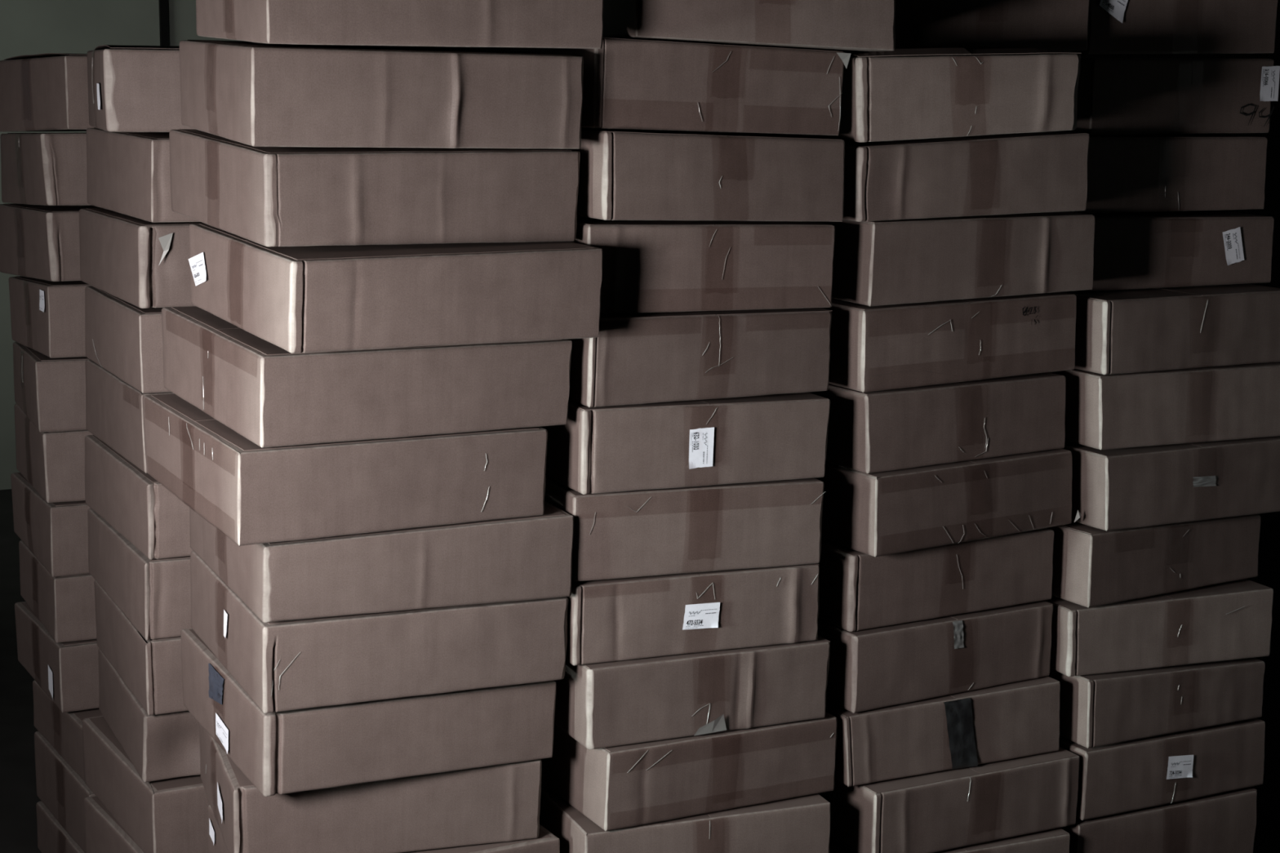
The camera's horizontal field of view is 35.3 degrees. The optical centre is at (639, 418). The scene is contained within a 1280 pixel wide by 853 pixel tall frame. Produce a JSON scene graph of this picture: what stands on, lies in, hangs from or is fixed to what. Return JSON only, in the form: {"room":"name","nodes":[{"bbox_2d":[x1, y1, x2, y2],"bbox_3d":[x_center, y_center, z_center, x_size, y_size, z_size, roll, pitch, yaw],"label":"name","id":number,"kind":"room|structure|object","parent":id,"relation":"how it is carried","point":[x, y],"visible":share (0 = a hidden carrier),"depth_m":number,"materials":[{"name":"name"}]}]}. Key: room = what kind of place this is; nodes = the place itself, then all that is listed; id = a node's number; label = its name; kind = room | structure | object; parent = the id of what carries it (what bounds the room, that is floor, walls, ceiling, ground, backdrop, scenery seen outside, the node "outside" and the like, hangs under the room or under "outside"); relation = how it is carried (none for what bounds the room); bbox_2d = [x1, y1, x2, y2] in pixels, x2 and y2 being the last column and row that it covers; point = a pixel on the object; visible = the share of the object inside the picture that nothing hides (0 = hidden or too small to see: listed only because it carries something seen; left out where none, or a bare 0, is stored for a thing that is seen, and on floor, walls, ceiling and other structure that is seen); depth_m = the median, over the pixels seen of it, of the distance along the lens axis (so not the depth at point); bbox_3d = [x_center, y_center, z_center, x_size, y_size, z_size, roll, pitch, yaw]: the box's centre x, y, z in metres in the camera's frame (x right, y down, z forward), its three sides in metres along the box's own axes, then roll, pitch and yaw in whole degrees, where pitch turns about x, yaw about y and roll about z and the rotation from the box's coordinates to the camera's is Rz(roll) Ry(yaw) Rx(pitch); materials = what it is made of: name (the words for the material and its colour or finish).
{"room":"storage room","nodes":[
{"label":"storage room","id":0,"kind":"room"},
{"bbox_2d":[0,0,455,489],"bbox_3d":[-2.260,-1.230,7.343,3.605,3.000,0.120,-4,11,-27],"label":"wall","id":1,"kind":"structure","parent":0,"point":[27,27],"depth_m":7.39,"materials":[{"name":"grey paint"}]},
{"bbox_2d":[158,0,168,45],"bbox_3d":[-1.772,-1.254,7.516,0.030,3.000,0.020,-4,11,-27],"label":"trim","id":2,"kind":"structure","parent":1,"relation":"attached to","point":[163,4],"depth_m":7.47,"materials":[{"name":"black"}]},
{"bbox_2d":[0,488,1279,852],"bbox_3d":[-1.240,1.113,2.972,6.085,0.120,9.431,-4,11,-27],"label":"floor","id":3,"kind":"structure","parent":0,"point":[19,798],"depth_m":4.76,"materials":[{"name":"concrete"}]},
{"bbox_2d":[35,801,84,852],"bbox_3d":[-0.911,0.839,3.996,0.471,0.119,0.420,-5,11,-30],"label":"cardboard box","id":4,"kind":"object","parent":3,"relation":"on","point":[52,837],"visible":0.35,"depth_m":3.95,"materials":[{"name":"brown cardboard"}]},
{"bbox_2d":[34,731,95,852],"bbox_3d":[-0.914,0.711,3.994,0.471,0.140,0.420,-5,11,-30],"label":"cardboard box","id":5,"kind":"object","parent":4,"relation":"on","point":[60,788],"visible":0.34,"depth_m":3.88,"materials":[{"name":"brown cardboard"}]},
{"bbox_2d":[32,680,102,781],"bbox_3d":[-0.922,0.582,3.995,0.471,0.113,0.406,-5,11,-30],"label":"cardboard box","id":6,"kind":"object","parent":5,"relation":"on","point":[63,731],"visible":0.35,"depth_m":3.85,"materials":[{"name":"brown cardboard"}]},
{"bbox_2d":[14,601,99,712],"bbox_3d":[-0.978,0.447,4.053,0.476,0.135,0.421,-4,11,-28],"label":"cardboard box","id":7,"kind":"object","parent":6,"relation":"on","point":[68,673],"visible":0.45,"depth_m":3.80,"materials":[{"name":"brown cardboard"}]},
{"bbox_2d":[18,540,96,643],"bbox_3d":[-0.971,0.317,4.032,0.472,0.132,0.413,-4,11,-26],"label":"cardboard box","id":8,"kind":"object","parent":7,"relation":"on","point":[65,606],"visible":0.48,"depth_m":3.78,"materials":[{"name":"brown cardboard"}]},
{"bbox_2d":[10,472,90,577],"bbox_3d":[-0.978,0.185,4.014,0.473,0.137,0.430,-4,11,-26],"label":"cardboard box","id":9,"kind":"object","parent":8,"relation":"on","point":[56,534],"visible":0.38,"depth_m":3.75,"materials":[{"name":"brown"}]},
{"bbox_2d":[14,404,93,502],"bbox_3d":[-0.969,0.053,3.984,0.474,0.146,0.421,-4,11,-24],"label":"cardboard box","id":10,"kind":"object","parent":9,"relation":"on","point":[53,463],"visible":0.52,"depth_m":3.72,"materials":[{"name":"brown cardboard"}]},
{"bbox_2d":[13,342,88,432],"bbox_3d":[-0.962,-0.079,3.932,0.473,0.140,0.419,-3,11,-23],"label":"cardboard box","id":11,"kind":"object","parent":10,"relation":"on","point":[50,392],"visible":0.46,"depth_m":3.68,"materials":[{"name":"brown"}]},
{"bbox_2d":[8,275,91,358],"bbox_3d":[-0.953,-0.212,3.920,0.477,0.148,0.424,-4,11,-26],"label":"cardboard box","id":12,"kind":"object","parent":11,"relation":"on","point":[47,317],"visible":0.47,"depth_m":3.66,"materials":[{"name":"brown cardboard"}]},
{"bbox_2d":[0,203,101,281],"bbox_3d":[-0.970,-0.347,3.930,0.472,0.147,0.425,-5,11,-29],"label":"cardboard box","id":13,"kind":"object","parent":12,"relation":"on","point":[39,242],"visible":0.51,"depth_m":3.71,"materials":[{"name":"brown cardboard"}]},
{"bbox_2d":[0,132,91,205],"bbox_3d":[-0.954,-0.480,3.874,0.474,0.149,0.433,-4,11,-27],"label":"cardboard box","id":14,"kind":"object","parent":13,"relation":"on","point":[44,169],"visible":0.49,"depth_m":3.62,"materials":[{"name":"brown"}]},
{"bbox_2d":[0,53,93,132],"bbox_3d":[-0.939,-0.620,3.859,0.475,0.151,0.427,-6,12,-33],"label":"cardboard box","id":15,"kind":"object","parent":14,"relation":"on","point":[46,91],"visible":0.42,"depth_m":3.67,"materials":[{"name":"brown cardboard"}]},
{"bbox_3d":[-0.723,0.890,3.608,0.416,0.119,0.403,-5,11,-30],"label":"cardboard box","id":16,"kind":"object","parent":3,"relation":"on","visible":0},
{"bbox_2d":[84,795,143,852],"bbox_3d":[-0.726,0.760,3.603,0.424,0.133,0.436,-5,11,-30],"label":"cardboard box","id":17,"kind":"object","parent":16,"relation":"on","point":[104,833],"visible":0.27,"depth_m":3.58,"materials":[{"name":"brown cardboard"}]},
{"bbox_2d":[81,715,209,852],"bbox_3d":[-0.728,0.628,3.601,0.424,0.131,0.466,-5,11,-29],"label":"cardboard box","id":18,"kind":"object","parent":17,"relation":"on","point":[167,815],"visible":0.37,"depth_m":3.36,"materials":[{"name":"brown cardboard"}]},
{"bbox_2d":[97,648,200,782],"bbox_3d":[-0.716,0.503,3.594,0.426,0.128,0.458,-4,11,-24],"label":"cardboard box","id":19,"kind":"object","parent":18,"relation":"on","point":[159,747],"visible":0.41,"depth_m":3.35,"materials":[{"name":"brown cardboard"}]},
{"bbox_2d":[93,580,188,715],"bbox_3d":[-0.709,0.377,3.561,0.426,0.129,0.468,-4,11,-25],"label":"cardboard box","id":20,"kind":"object","parent":19,"relation":"on","point":[151,669],"visible":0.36,"depth_m":3.30,"materials":[{"name":"brown cardboard"}]},
{"bbox_2d":[87,508,191,640],"bbox_3d":[-0.714,0.246,3.548,0.427,0.130,0.480,-4,11,-26],"label":"cardboard box","id":21,"kind":"object","parent":20,"relation":"on","point":[154,595],"visible":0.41,"depth_m":3.28,"materials":[{"name":"brown cardboard"}]},
{"bbox_2d":[84,435,192,559],"bbox_3d":[-0.711,0.116,3.530,0.425,0.131,0.482,-4,11,-27],"label":"cardboard box","id":22,"kind":"object","parent":21,"relation":"on","point":[148,515],"visible":0.28,"depth_m":3.31,"materials":[{"name":"brown cardboard"}]},
{"bbox_2d":[84,359,173,473],"bbox_3d":[-0.714,-0.021,3.530,0.426,0.136,0.471,-4,11,-26],"label":"cardboard box","id":23,"kind":"object","parent":22,"relation":"on","point":[113,407],"visible":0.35,"depth_m":3.40,"materials":[{"name":"brown cardboard"}]},
{"bbox_2d":[84,285,170,393],"bbox_3d":[-0.705,-0.150,3.485,0.426,0.132,0.473,-4,11,-25],"label":"cardboard box","id":24,"kind":"object","parent":23,"relation":"on","point":[123,338],"visible":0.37,"depth_m":3.28,"materials":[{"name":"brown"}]},
{"bbox_2d":[79,208,204,308],"bbox_3d":[-0.708,-0.287,3.481,0.426,0.133,0.484,-4,11,-27],"label":"cardboard box","id":25,"kind":"object","parent":24,"relation":"on","point":[140,263],"visible":0.47,"depth_m":3.22,"materials":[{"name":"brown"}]},
{"bbox_2d":[86,127,199,222],"bbox_3d":[-0.690,-0.425,3.462,0.426,0.137,0.479,-4,11,-27],"label":"cardboard box","id":26,"kind":"object","parent":25,"relation":"on","point":[128,173],"visible":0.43,"depth_m":3.28,"materials":[{"name":"brown cardboard"}]},
{"bbox_2d":[87,44,193,132],"bbox_3d":[-0.682,-0.557,3.407,0.474,0.139,0.431,-3,10,-18],"label":"cardboard box","id":27,"kind":"object","parent":26,"relation":"on","point":[131,88],"visible":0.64,"depth_m":3.16,"materials":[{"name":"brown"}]},
{"bbox_3d":[-0.411,0.958,3.219,0.441,0.124,0.365,-5,11,-29],"label":"cardboard box","id":28,"kind":"object","parent":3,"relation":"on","visible":0},
{"bbox_3d":[-0.410,0.829,3.195,0.442,0.121,0.367,-5,11,-29],"label":"cardboard box","id":29,"kind":"object","parent":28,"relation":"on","visible":0},
{"bbox_2d":[207,804,559,852],"bbox_3d":[-0.414,0.698,3.190,0.450,0.128,0.397,-5,11,-29],"label":"cardboard box","id":30,"kind":"object","parent":29,"relation":"on","point":[546,842],"visible":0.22,"depth_m":3.10,"materials":[{"name":"brown cardboard"}]},
{"bbox_2d":[199,724,542,852],"bbox_3d":[-0.439,0.561,3.203,0.483,0.136,0.406,-3,10,-19],"label":"cardboard box","id":31,"kind":"object","parent":30,"relation":"on","point":[497,803],"visible":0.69,"depth_m":3.02,"materials":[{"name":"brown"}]},
{"bbox_2d":[180,628,555,796],"bbox_3d":[-0.439,0.432,3.175,0.471,0.143,0.460,-4,11,-27],"label":"cardboard box","id":32,"kind":"object","parent":31,"relation":"on","point":[325,747],"visible":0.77,"depth_m":2.98,"materials":[{"name":"brown cardboard"}]},
{"bbox_2d":[190,550,568,713],"bbox_3d":[-0.418,0.302,3.136,0.481,0.147,0.456,-4,11,-25],"label":"cardboard box","id":33,"kind":"object","parent":32,"relation":"on","point":[293,664],"visible":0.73,"depth_m":2.94,"materials":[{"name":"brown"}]},
{"bbox_2d":[189,501,573,622],"bbox_3d":[-0.407,0.181,3.098,0.486,0.136,0.447,-4,11,-25],"label":"cardboard box","id":34,"kind":"object","parent":33,"relation":"on","point":[530,557],"visible":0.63,"depth_m":2.91,"materials":[{"name":"brown cardboard"}]},
{"bbox_2d":[142,393,547,546],"bbox_3d":[-0.453,0.054,3.051,0.483,0.148,0.457,-5,11,-29],"label":"cardboard box","id":35,"kind":"object","parent":34,"relation":"on","point":[253,494],"visible":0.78,"depth_m":2.86,"materials":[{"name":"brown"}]},
{"bbox_2d":[161,306,572,448],"bbox_3d":[-0.420,-0.081,3.040,0.485,0.151,0.451,-5,11,-30],"label":"cardboard box","id":36,"kind":"object","parent":35,"relation":"on","point":[270,395],"visible":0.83,"depth_m":2.85,"materials":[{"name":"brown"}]},
{"bbox_2d":[188,223,603,353],"bbox_3d":[-0.370,-0.205,2.978,0.484,0.147,0.448,-5,11,-29],"label":"cardboard box","id":37,"kind":"object","parent":36,"relation":"on","point":[308,299],"visible":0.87,"depth_m":2.80,"materials":[{"name":"brown cardboard"}]},
{"bbox_2d":[168,128,580,246],"bbox_3d":[-0.405,-0.351,3.018,0.490,0.152,0.447,-5,11,-29],"label":"cardboard box","id":38,"kind":"object","parent":37,"relation":"on","point":[264,196],"visible":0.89,"depth_m":2.83,"materials":[{"name":"brown cardboard"}]},
{"bbox_2d":[179,40,583,148],"bbox_3d":[-0.388,-0.478,2.959,0.492,0.150,0.438,-4,11,-25],"label":"cardboard box","id":39,"kind":"object","parent":38,"relation":"on","point":[250,93],"visible":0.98,"depth_m":2.78,"materials":[{"name":"brown cardboard"}]},
{"bbox_2d":[195,0,603,48],"bbox_3d":[-0.355,-0.605,2.892,0.482,0.144,0.426,-4,11,-24],"label":"cardboard box","id":40,"kind":"object","parent":39,"relation":"on","point":[535,24],"visible":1,"depth_m":2.71,"materials":[{"name":"brown cardboard"}]},
{"bbox_3d":[0.025,0.929,3.403,0.415,0.129,0.439,-3,10,-21],"label":"cardboard box","id":41,"kind":"object","parent":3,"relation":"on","visible":0},
{"bbox_3d":[0.027,0.795,3.379,0.417,0.126,0.440,-3,10,-21],"label":"cardboard box","id":42,"kind":"object","parent":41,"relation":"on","visible":0},
{"bbox_2d":[539,782,830,852],"bbox_3d":[0.026,0.655,3.372,0.425,0.136,0.473,-3,10,-21],"label":"cardboard box","id":43,"kind":"object","parent":42,"relation":"on","point":[802,824],"visible":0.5,"depth_m":3.17,"materials":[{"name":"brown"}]},
{"bbox_2d":[540,711,836,831],"bbox_3d":[0.028,0.522,3.364,0.423,0.127,0.471,-4,11,-27],"label":"cardboard box","id":44,"kind":"object","parent":43,"relation":"on","point":[639,784],"visible":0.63,"depth_m":3.15,"materials":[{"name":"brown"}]},
{"bbox_2d":[554,635,830,749],"bbox_3d":[0.019,0.395,3.340,0.427,0.129,0.476,-4,11,-24],"label":"cardboard box","id":45,"kind":"object","parent":44,"relation":"on","point":[605,704],"visible":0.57,"depth_m":3.12,"materials":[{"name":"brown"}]},
{"bbox_2d":[565,563,819,665],"bbox_3d":[0.005,0.267,3.324,0.424,0.126,0.474,-3,10,-22],"label":"cardboard box","id":46,"kind":"object","parent":45,"relation":"on","point":[633,618],"visible":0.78,"depth_m":3.11,"materials":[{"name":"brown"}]},
{"bbox_2d":[544,475,824,581],"bbox_3d":[0.012,0.136,3.303,0.420,0.136,0.472,-3,10,-21],"label":"cardboard box","id":47,"kind":"object","parent":46,"relation":"on","point":[640,533],"visible":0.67,"depth_m":3.08,"materials":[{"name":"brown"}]},
{"bbox_2d":[540,392,830,494],"bbox_3d":[0.013,0.004,3.276,0.422,0.131,0.473,-4,11,-24],"label":"cardboard box","id":48,"kind":"object","parent":47,"relation":"on","point":[677,444],"visible":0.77,"depth_m":3.06,"materials":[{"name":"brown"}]},
{"bbox_2d":[565,307,832,407],"bbox_3d":[0.011,-0.130,3.268,0.428,0.133,0.472,-4,11,-27],"label":"cardboard box","id":49,"kind":"object","parent":48,"relation":"on","point":[634,357],"visible":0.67,"depth_m":3.05,"materials":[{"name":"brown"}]},
{"bbox_2d":[573,215,835,314],"bbox_3d":[0.017,-0.264,3.255,0.423,0.138,0.471,-4,11,-24],"label":"cardboard box","id":50,"kind":"object","parent":49,"relation":"on","point":[649,266],"visible":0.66,"depth_m":3.05,"materials":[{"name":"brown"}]},
{"bbox_2d":[564,127,844,222],"bbox_3d":[0.027,-0.395,3.216,0.419,0.140,0.472,-4,11,-27],"label":"cardboard box","id":51,"kind":"object","parent":50,"relation":"on","point":[624,174],"visible":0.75,"depth_m":3.00,"materials":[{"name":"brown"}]},
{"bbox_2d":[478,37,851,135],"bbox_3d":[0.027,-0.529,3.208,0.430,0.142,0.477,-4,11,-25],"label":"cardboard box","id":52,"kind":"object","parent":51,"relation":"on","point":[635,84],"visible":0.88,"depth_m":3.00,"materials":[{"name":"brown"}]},
{"bbox_2d":[602,0,895,51],"bbox_3d":[0.133,-0.650,3.160,0.404,0.141,0.472,-2,10,-14],"label":"cardboard box","id":53,"kind":"object","parent":52,"relation":"on","point":[837,25],"visible":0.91,"depth_m":2.95,"materials":[{"name":"brown cardboard"}]},
{"bbox_2d":[690,432,707,463],"bbox_3d":[0.090,0.046,3.057,0.029,0.049,0.001,-4,11,-23],"label":"print","id":54,"kind":"object","parent":48,"relation":"attached to","point":[703,433],"depth_m":3.06},
{"bbox_2d":[685,608,716,628],"bbox_3d":[0.095,0.310,3.110,0.052,0.028,0.001,-3,10,-22],"label":"print","id":55,"kind":"object","parent":46,"relation":"attached to","point":[711,609],"depth_m":3.11},
{"bbox_3d":[0.454,0.900,3.590,0.414,0.134,0.439,-3,11,-23],"label":"cardboard box","id":56,"kind":"object","parent":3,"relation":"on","visible":0},
{"bbox_2d":[829,827,1070,852],"bbox_3d":[0.453,0.754,3.583,0.424,0.138,0.471,-3,11,-23],"label":"cardboard box","id":57,"kind":"object","parent":56,"relation":"on","point":[1056,840],"visible":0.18,"depth_m":3.41,"materials":[{"name":"brown cardboard"}]},
{"bbox_2d":[817,746,1079,852],"bbox_3d":[0.463,0.619,3.571,0.423,0.128,0.471,-4,11,-27],"label":"cardboard box","id":58,"kind":"object","parent":57,"relation":"on","point":[933,812],"visible":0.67,"depth_m":3.36,"materials":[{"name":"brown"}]},
{"bbox_2d":[825,675,1060,786],"bbox_3d":[0.428,0.490,3.563,0.439,0.128,0.473,-4,11,-25],"label":"cardboard box","id":59,"kind":"object","parent":58,"relation":"on","point":[1021,718],"visible":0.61,"depth_m":3.35,"materials":[{"name":"cardboard"}]},
{"bbox_2d":[817,600,1053,713],"bbox_3d":[0.412,0.364,3.546,0.425,0.132,0.474,-5,11,-29],"label":"cardboard box","id":60,"kind":"object","parent":59,"relation":"on","point":[885,666],"visible":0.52,"depth_m":3.33,"materials":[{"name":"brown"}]},
{"bbox_2d":[817,528,1053,631],"bbox_3d":[0.412,0.232,3.537,0.424,0.129,0.472,-5,11,-28],"label":"cardboard box","id":61,"kind":"object","parent":60,"relation":"on","point":[858,590],"visible":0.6,"depth_m":3.31,"materials":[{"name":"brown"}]},
{"bbox_2d":[813,448,1081,557],"bbox_3d":[0.440,0.104,3.499,0.442,0.136,0.478,-5,11,-31],"label":"cardboard box","id":62,"kind":"object","parent":61,"relation":"on","point":[886,513],"visible":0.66,"depth_m":3.28,"materials":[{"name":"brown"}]},
{"bbox_2d":[808,372,1065,473],"bbox_3d":[0.423,-0.026,3.487,0.425,0.132,0.472,-5,11,-30],"label":"cardboard box","id":63,"kind":"object","parent":62,"relation":"on","point":[913,427],"visible":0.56,"depth_m":3.27,"materials":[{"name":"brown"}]},
{"bbox_2d":[821,292,1076,392],"bbox_3d":[0.433,-0.159,3.471,0.436,0.140,0.472,-5,11,-28],"label":"cardboard box","id":64,"kind":"object","parent":63,"relation":"on","point":[879,348],"visible":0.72,"depth_m":3.25,"materials":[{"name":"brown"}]},
{"bbox_2d":[810,211,1094,306],"bbox_3d":[0.462,-0.293,3.455,0.434,0.138,0.471,-4,11,-25],"label":"cardboard box","id":65,"kind":"object","parent":64,"relation":"on","point":[877,263],"visible":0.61,"depth_m":3.24,"materials":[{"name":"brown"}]},
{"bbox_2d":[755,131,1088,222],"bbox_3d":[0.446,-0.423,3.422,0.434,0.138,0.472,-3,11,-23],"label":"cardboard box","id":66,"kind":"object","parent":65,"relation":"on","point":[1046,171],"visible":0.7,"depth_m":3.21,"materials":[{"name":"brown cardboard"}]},
{"bbox_2d":[804,48,1081,142],"bbox_3d":[0.464,-0.543,3.361,0.382,0.148,0.474,-2,10,-13],"label":"cardboard box","id":67,"kind":"object","parent":66,"relation":"on","point":[917,93],"visible":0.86,"depth_m":3.14,"materials":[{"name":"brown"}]},
{"bbox_2d":[843,0,1088,53],"bbox_3d":[0.482,-0.702,3.519,0.408,0.136,0.472,-3,10,-22],"label":"cardboard box","id":68,"kind":"object","parent":67,"relation":"on","point":[1053,24],"visible":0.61,"depth_m":3.31,"materials":[{"name":"brown cardboard"}]},
{"bbox_3d":[0.840,0.868,3.791,0.410,0.138,0.440,-4,11,-26],"label":"cardboard box","id":69,"kind":"object","parent":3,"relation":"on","visible":0},
{"bbox_2d":[1060,786,1257,852],"bbox_3d":[0.838,0.722,3.783,0.419,0.139,0.473,-4,11,-26],"label":"cardboard box","id":70,"kind":"object","parent":69,"relation":"on","point":[1225,822],"visible":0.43,"depth_m":3.58,"materials":[{"name":"brown cardboard"}]},
{"bbox_2d":[1058,718,1265,820],"bbox_3d":[0.846,0.586,3.761,0.425,0.127,0.475,-4,11,-27],"label":"cardboard box","id":71,"kind":"object","parent":70,"relation":"on","point":[1122,777],"visible":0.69,"depth_m":3.55,"materials":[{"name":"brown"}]},
{"bbox_2d":[1047,657,1265,748],"bbox_3d":[0.844,0.460,3.736,0.406,0.123,0.471,-4,11,-26],"label":"cardboard box","id":72,"kind":"object","parent":71,"relation":"on","point":[1099,709],"visible":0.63,"depth_m":3.51,"materials":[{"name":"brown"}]},
{"bbox_2d":[1043,578,1273,676],"bbox_3d":[0.845,0.338,3.721,0.432,0.126,0.470,-3,10,-21],"label":"cardboard box","id":73,"kind":"object","parent":72,"relation":"on","point":[1230,620],"visible":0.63,"depth_m":3.50,"materials":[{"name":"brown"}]},
{"bbox_2d":[1046,514,1260,608],"bbox_3d":[0.820,0.209,3.705,0.419,0.129,0.470,-5,11,-31],"label":"cardboard box","id":74,"kind":"object","parent":73,"relation":"on","point":[1092,566],"visible":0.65,"depth_m":3.48,"materials":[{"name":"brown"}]},
{"bbox_2d":[1060,435,1279,531],"bbox_3d":[0.863,0.079,3.677,0.427,0.132,0.473,-4,11,-27],"label":"cardboard box","id":75,"kind":"object","parent":74,"relation":"on","point":[1139,486],"visible":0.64,"depth_m":3.45,"materials":[{"name":"brown cardboard"}]},
{"bbox_2d":[1048,361,1279,449],"bbox_3d":[0.866,-0.056,3.671,0.427,0.129,0.470,-4,11,-25],"label":"cardboard box","id":76,"kind":"object","parent":75,"relation":"on","point":[1233,402],"visible":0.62,"depth_m":3.45,"materials":[{"name":"brown cardboard"}]},
{"bbox_2d":[1061,283,1279,374],"bbox_3d":[0.859,-0.184,3.657,0.426,0.128,0.471,-4,11,-27],"label":"cardboard box","id":77,"kind":"object","parent":76,"relation":"on","point":[1131,331],"visible":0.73,"depth_m":3.43,"materials":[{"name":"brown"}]},
{"bbox_2d":[1071,210,1274,292],"bbox_3d":[0.849,-0.326,3.726,0.425,0.127,0.473,-3,11,-23],"label":"cardboard box","id":78,"kind":"object","parent":77,"relation":"on","point":[1188,248],"visible":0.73,"depth_m":3.52,"materials":[{"name":"cardboard"}]},
{"bbox_2d":[1069,133,1266,213],"bbox_3d":[0.840,-0.464,3.740,0.424,0.131,0.470,-4,11,-24],"label":"cardboard box","id":79,"kind":"object","parent":78,"relation":"on","point":[1128,172],"visible":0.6,"depth_m":3.54,"materials":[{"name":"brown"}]},
{"bbox_2d":[1057,57,1279,134],"bbox_3d":[0.865,-0.604,3.750,0.410,0.134,0.473,-4,11,-25],"label":"cardboard box","id":80,"kind":"object","parent":79,"relation":"on","point":[1116,95],"visible":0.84,"depth_m":3.53,"materials":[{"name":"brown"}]},
{"bbox_2d":[1058,0,1277,55],"bbox_3d":[0.862,-0.733,3.715,0.404,0.129,0.472,-3,11,-23],"label":"cardboard box","id":81,"kind":"object","parent":80,"relation":"on","point":[1115,27],"visible":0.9,"depth_m":3.51,"materials":[{"name":"cardboard"}]},
{"bbox_2d":[1262,71,1275,97],"bbox_3d":[1.128,-0.600,3.610,0.029,0.051,0.001,-4,11,-24],"label":"print","id":82,"kind":"object","parent":80,"relation":"on","point":[1264,71],"depth_m":3.61},
{"bbox_2d":[1223,233,1239,258],"bbox_3d":[1.046,-0.305,3.556,0.039,0.048,0.001,-4,11,-23],"label":"print","id":83,"kind":"object","parent":78,"relation":"attached to","point":[1233,233],"depth_m":3.56},
{"bbox_2d":[1168,760,1191,777],"bbox_3d":[0.954,0.620,3.554,0.050,0.029,0.001,-4,11,-27],"label":"print","id":84,"kind":"object","parent":71,"relation":"attached to","point":[1185,761],"depth_m":3.55},
{"bbox_2d":[455,0,1279,822],"bbox_3d":[1.455,-0.614,4.014,0.120,3.000,9.311,-4,11,-27],"label":"wall","id":85,"kind":"structure","parent":0,"point":[1268,799],"depth_m":4.26,"materials":[{"name":"paint"}]}
]}

